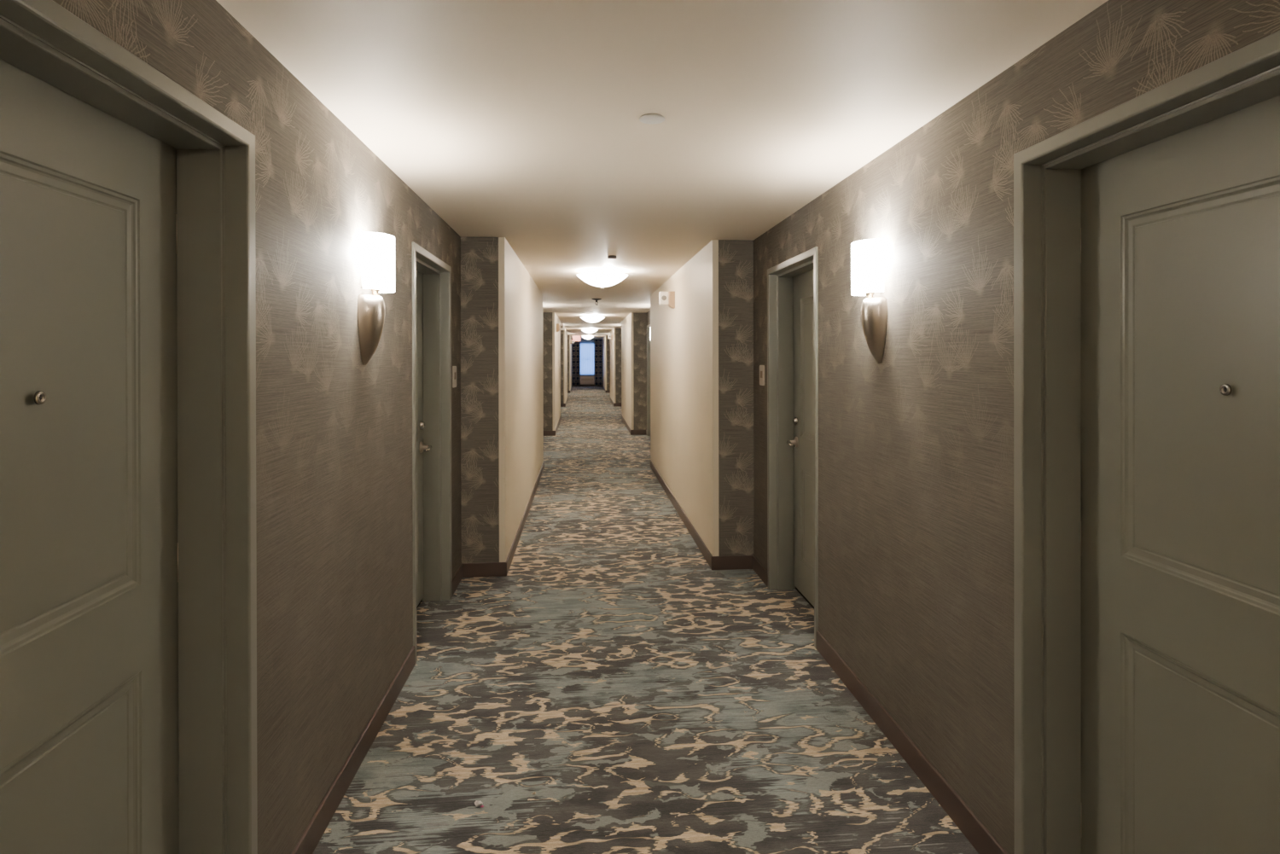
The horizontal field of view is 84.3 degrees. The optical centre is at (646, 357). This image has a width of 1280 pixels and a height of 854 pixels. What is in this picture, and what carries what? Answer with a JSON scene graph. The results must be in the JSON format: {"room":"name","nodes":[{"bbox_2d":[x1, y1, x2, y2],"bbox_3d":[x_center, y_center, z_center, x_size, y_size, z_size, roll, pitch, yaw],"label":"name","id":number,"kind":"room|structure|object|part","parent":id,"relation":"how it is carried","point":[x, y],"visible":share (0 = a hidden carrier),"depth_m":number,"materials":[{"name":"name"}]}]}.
{"room":"hotel corridor","nodes":[
{"label":"hotel corridor","id":0,"kind":"room"},
{"bbox_2d":[52,0,571,853],"bbox_3d":[-2.268,0.333,15.711,0.581,2.440,40.900,0,0,-5],"label":"wall","id":1,"kind":"structure","parent":0,"point":[334,431],"depth_m":2.48,"materials":[{"name":"paper"}]},
{"bbox_2d":[0,0,257,853],"bbox_3d":[-1.100,0.501,1.355,0.227,2.171,1.016,0,0,-5],"label":"door","id":2,"kind":"structure","parent":1,"relation":"in","point":[128,538],"depth_m":1.58,"materials":[{"name":"paint"}]},
{"bbox_2d":[357,232,395,365],"bbox_3d":[-1.078,-0.225,2.814,0.139,0.513,0.196,0,0,-5],"label":"wall sconce","id":3,"kind":"object","parent":1,"relation":"attached to","point":[378,273],"visible":1,"depth_m":2.76,"materials":[{"name":"white glass"}]},
{"bbox_3d":[-1.054,-0.372,2.816,0.091,0.218,0.196,0,0,-5],"label":"lamp shade","id":4,"kind":"part","parent":3,"relation":"part of","materials":[{"name":"white glass"}]},
{"bbox_2d":[290,387,571,853],"bbox_3d":[-2.125,1.503,15.726,0.323,0.100,40.900,0,0,-5],"label":"baseboard","id":5,"kind":"structure","parent":1,"relation":"attached to","point":[312,834],"depth_m":2.95,"materials":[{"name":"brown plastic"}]},
{"bbox_2d":[411,241,452,665],"bbox_3d":[-1.348,0.495,4.119,0.227,2.171,1.016,0,0,-5],"label":"door","id":6,"kind":"structure","parent":1,"relation":"in","point":[431,276],"depth_m":4.57,"materials":[{"name":"paint"}]},
{"bbox_3d":[-1.400,0.575,4.466,0.078,0.074,0.158,0,0,-5],"label":"lever handle","id":7,"kind":"part","parent":6,"relation":"part of","materials":[{"name":"silver metal"}]},
{"bbox_2d":[452,366,456,387],"bbox_3d":[-1.302,0.134,4.788,0.010,0.144,0.124,0,0,-5],"label":"room sign","id":8,"kind":"object","parent":1,"relation":"attached to","point":[454,368],"visible":1,"depth_m":4.76,"materials":[{"name":"plastic"}]},
{"bbox_2d":[556,323,564,331],"bbox_3d":[-1.821,-0.611,14.845,0.161,0.175,0.110,0,0,-5],"label":"emergency light","id":9,"kind":"object","parent":1,"relation":"attached to","point":[559,327],"visible":0.93,"depth_m":14.79,"materials":[{"name":"beige plastic"}]},
{"bbox_2d":[580,375,594,384],"bbox_3d":[-3.062,0.283,36.247,2.674,2.440,0.150,0,0,-5],"label":"wall","id":10,"kind":"structure","parent":0,"point":[580,375],"depth_m":36.18,"materials":[{"name":"beige paint"}]},
{"bbox_2d":[580,376,593,383],"bbox_3d":[-3.050,1.194,36.137,0.720,0.380,0.076,0,0,-5],"label":"wall heater","id":11,"kind":"object","parent":10,"relation":"attached to","point":[584,380],"visible":1,"depth_m":36.10,"materials":[{"name":"beige plastic"}]},
{"bbox_2d":[580,384,602,386],"bbox_3d":[-3.053,1.453,36.169,2.134,0.100,0.012,0,0,-5],"label":"baseboard","id":12,"kind":"structure","parent":10,"relation":"attached to","point":[580,385],"depth_m":36.17,"materials":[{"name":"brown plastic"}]},
{"bbox_3d":[-3.057,0.121,36.192,0.980,1.675,0.140,0,0,-5],"label":"window","id":13,"kind":"structure","parent":10,"relation":"in","visible":0},
{"bbox_2d":[580,339,594,375],"bbox_3d":[-3.053,0.013,36.128,0.802,1.820,0.030,0,0,-5],"label":"sheer curtain","id":14,"kind":"object","parent":13,"relation":"hanging from","point":[587,346],"visible":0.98,"depth_m":36.13,"materials":[{"name":"fabric"}]},
{"bbox_2d":[312,386,978,853],"bbox_3d":[-1.223,1.576,15.808,2.734,0.050,41.300,0,0,-5],"label":"floor","id":15,"kind":"structure","parent":0,"point":[650,698],"depth_m":3.12,"materials":[{"name":"carpet"}]},
{"bbox_2d":[215,0,1108,338],"bbox_3d":[-1.228,-0.914,15.801,2.734,0.050,41.300,0,0,-5],"label":"ceiling","id":16,"kind":"structure","parent":0,"point":[518,121],"depth_m":2.33,"materials":[{"name":"paint"}]},
{"bbox_2d":[572,334,581,341],"bbox_3d":[-2.815,-0.773,28.358,0.330,0.290,0.048,0,0,-5],"label":"exit sign","id":17,"kind":"object","parent":16,"relation":"hanging from","point":[575,338],"visible":1,"depth_m":28.34,"materials":[{"name":"white plastic"}]},
{"bbox_2d":[581,335,593,339],"bbox_3d":[-2.547,-0.830,30.484,0.518,0.186,0.534,0,0,-5],"label":"ceiling light","id":18,"kind":"object","parent":16,"relation":"attached to","point":[587,337],"visible":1,"depth_m":30.34,"materials":[{"name":"white glass"}]},
{"bbox_2d":[581,328,597,334],"bbox_3d":[-1.813,-0.811,22.317,0.518,0.186,0.534,0,0,-5],"label":"ceiling light","id":19,"kind":"object","parent":16,"relation":"attached to","point":[589,331],"visible":0.98,"depth_m":22.19,"materials":[{"name":"white glass"}]},
{"bbox_2d":[580,314,604,324],"bbox_3d":[-1.151,-0.794,14.947,0.518,0.186,0.534,0,0,-5],"label":"ceiling light","id":20,"kind":"object","parent":16,"relation":"attached to","point":[592,318],"visible":1,"depth_m":14.82,"materials":[{"name":"white glass"}]},
{"bbox_3d":[-1.151,-0.786,14.955,0.518,0.118,0.518,0,0,-5],"label":"lamp shade","id":21,"kind":"part","parent":20,"relation":"part of","materials":[{"name":"white glass"}]},
{"bbox_2d":[591,298,601,305],"bbox_3d":[-0.760,-0.830,10.673,0.156,0.094,0.155,0,0,-5],"label":"sprinkler","id":22,"kind":"object","parent":16,"relation":"attached to","point":[596,299],"visible":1,"depth_m":10.64,"materials":[{"name":"metal"}]},
{"bbox_2d":[576,269,628,289],"bbox_3d":[-0.448,-0.776,7.129,0.518,0.186,0.534,0,0,-5],"label":"ceiling light","id":23,"kind":"object","parent":16,"relation":"attached to","point":[602,278],"visible":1,"depth_m":6.99,"materials":[{"name":"white glass"}]},
{"bbox_3d":[-0.449,-0.776,7.137,0.150,0.186,0.150,0,0,-5],"label":"stem","id":24,"kind":"part","parent":23,"relation":"part of","materials":[{"name":"metal"}]},
{"bbox_2d":[607,255,616,259],"bbox_3d":[-0.298,-0.854,6.056,0.076,0.026,0.076,0,0,-5],"label":"ceiling sensor","id":25,"kind":"object","parent":16,"relation":"attached to","point":[609,257],"visible":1,"depth_m":6.03,"materials":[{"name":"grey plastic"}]},
{"bbox_2d":[639,113,664,124],"bbox_3d":[0.019,-0.853,2.530,0.092,0.011,0.092,0,0,-5],"label":"sprinkler cover","id":26,"kind":"object","parent":16,"relation":"attached to","point":[651,119],"visible":1,"depth_m":2.52,"materials":[{"name":"white plastic"}]},
{"bbox_3d":[-3.047,-0.911,36.050,2.080,0.050,0.050,0,0,-5],"label":"curtain rod","id":27,"kind":"object","parent":16,"relation":"attached to","visible":0},
{"bbox_2d":[571,339,580,386],"bbox_3d":[-3.699,0.295,35.996,0.593,2.380,0.096,0,0,-5],"label":"curtain","id":28,"kind":"object","parent":27,"relation":"hanging from","point":[576,346],"visible":0.68,"depth_m":36.01,"materials":[{"name":"black fabric"}]},
{"bbox_2d":[593,339,602,386],"bbox_3d":[-2.379,0.292,36.114,0.603,2.380,0.096,0,0,-5],"label":"curtain","id":29,"kind":"object","parent":27,"relation":"hanging from","point":[598,343],"visible":0.66,"depth_m":36.11,"materials":[{"name":"black fabric"}]},
{"bbox_2d":[602,0,1279,853],"bbox_3d":[-0.182,0.329,15.898,0.578,2.440,40.900,0,0,-5],"label":"wall","id":30,"kind":"structure","parent":0,"point":[916,446],"depth_m":2.68,"materials":[{"name":"paper"}]},
{"bbox_2d":[608,334,613,340],"bbox_3d":[-1.155,-0.632,22.586,0.161,0.175,0.110,0,0,-5],"label":"emergency light","id":31,"kind":"object","parent":30,"relation":"attached to","point":[610,336],"visible":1,"depth_m":22.54,"materials":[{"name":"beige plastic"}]},
{"bbox_2d":[646,324,650,436],"bbox_3d":[0.162,0.469,13.421,0.227,2.171,1.016,0,0,-5],"label":"door","id":32,"kind":"structure","parent":30,"relation":"in","point":[648,326],"depth_m":13.88,"materials":[{"name":"paint"}]},
{"bbox_2d":[658,290,674,308],"bbox_3d":[0.209,-0.596,7.407,0.161,0.175,0.110,0,0,-5],"label":"emergency light","id":33,"kind":"object","parent":30,"relation":"attached to","point":[665,298],"visible":1,"depth_m":7.36,"materials":[{"name":"beige plastic"}]},
{"bbox_2d":[759,365,764,385],"bbox_3d":[0.812,0.129,4.988,0.010,0.144,0.124,0,0,-5],"label":"room sign","id":34,"kind":"object","parent":30,"relation":"attached to","point":[761,367],"visible":1,"depth_m":4.96,"materials":[{"name":"plastic"}]},
{"bbox_2d":[767,246,818,649],"bbox_3d":[0.979,0.490,4.328,0.227,2.171,1.016,0,0,-5],"label":"door","id":35,"kind":"structure","parent":30,"relation":"in","point":[792,284],"depth_m":4.77,"materials":[{"name":"paint"}]},
{"bbox_3d":[0.968,0.570,4.679,0.078,0.074,0.158,0,0,-5],"label":"lever handle","id":36,"kind":"part","parent":35,"relation":"part of","materials":[{"name":"silver metal"}]},
{"bbox_2d":[602,385,1008,853],"bbox_3d":[-0.320,1.499,15.889,0.320,0.100,40.900,0,0,-5],"label":"baseboard","id":37,"kind":"structure","parent":30,"relation":"attached to","point":[979,836],"depth_m":2.93,"materials":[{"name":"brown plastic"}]},
{"bbox_2d":[851,238,887,363],"bbox_3d":[0.943,-0.229,2.996,0.139,0.513,0.196,0,0,-5],"label":"wall sconce","id":38,"kind":"object","parent":30,"relation":"attached to","point":[867,255],"visible":1,"depth_m":2.95,"materials":[{"name":"white glass"}]},
{"bbox_3d":[0.918,-0.376,2.993,0.091,0.218,0.196,0,0,-5],"label":"lamp shade","id":39,"kind":"part","parent":38,"relation":"part of","materials":[{"name":"white glass"}]},
{"bbox_2d":[1013,30,1279,853],"bbox_3d":[1.228,0.496,1.564,0.227,2.171,1.016,0,0,-5],"label":"door","id":40,"kind":"structure","parent":30,"relation":"in","point":[1147,228],"depth_m":1.78,"materials":[{"name":"paint"}]}
]}

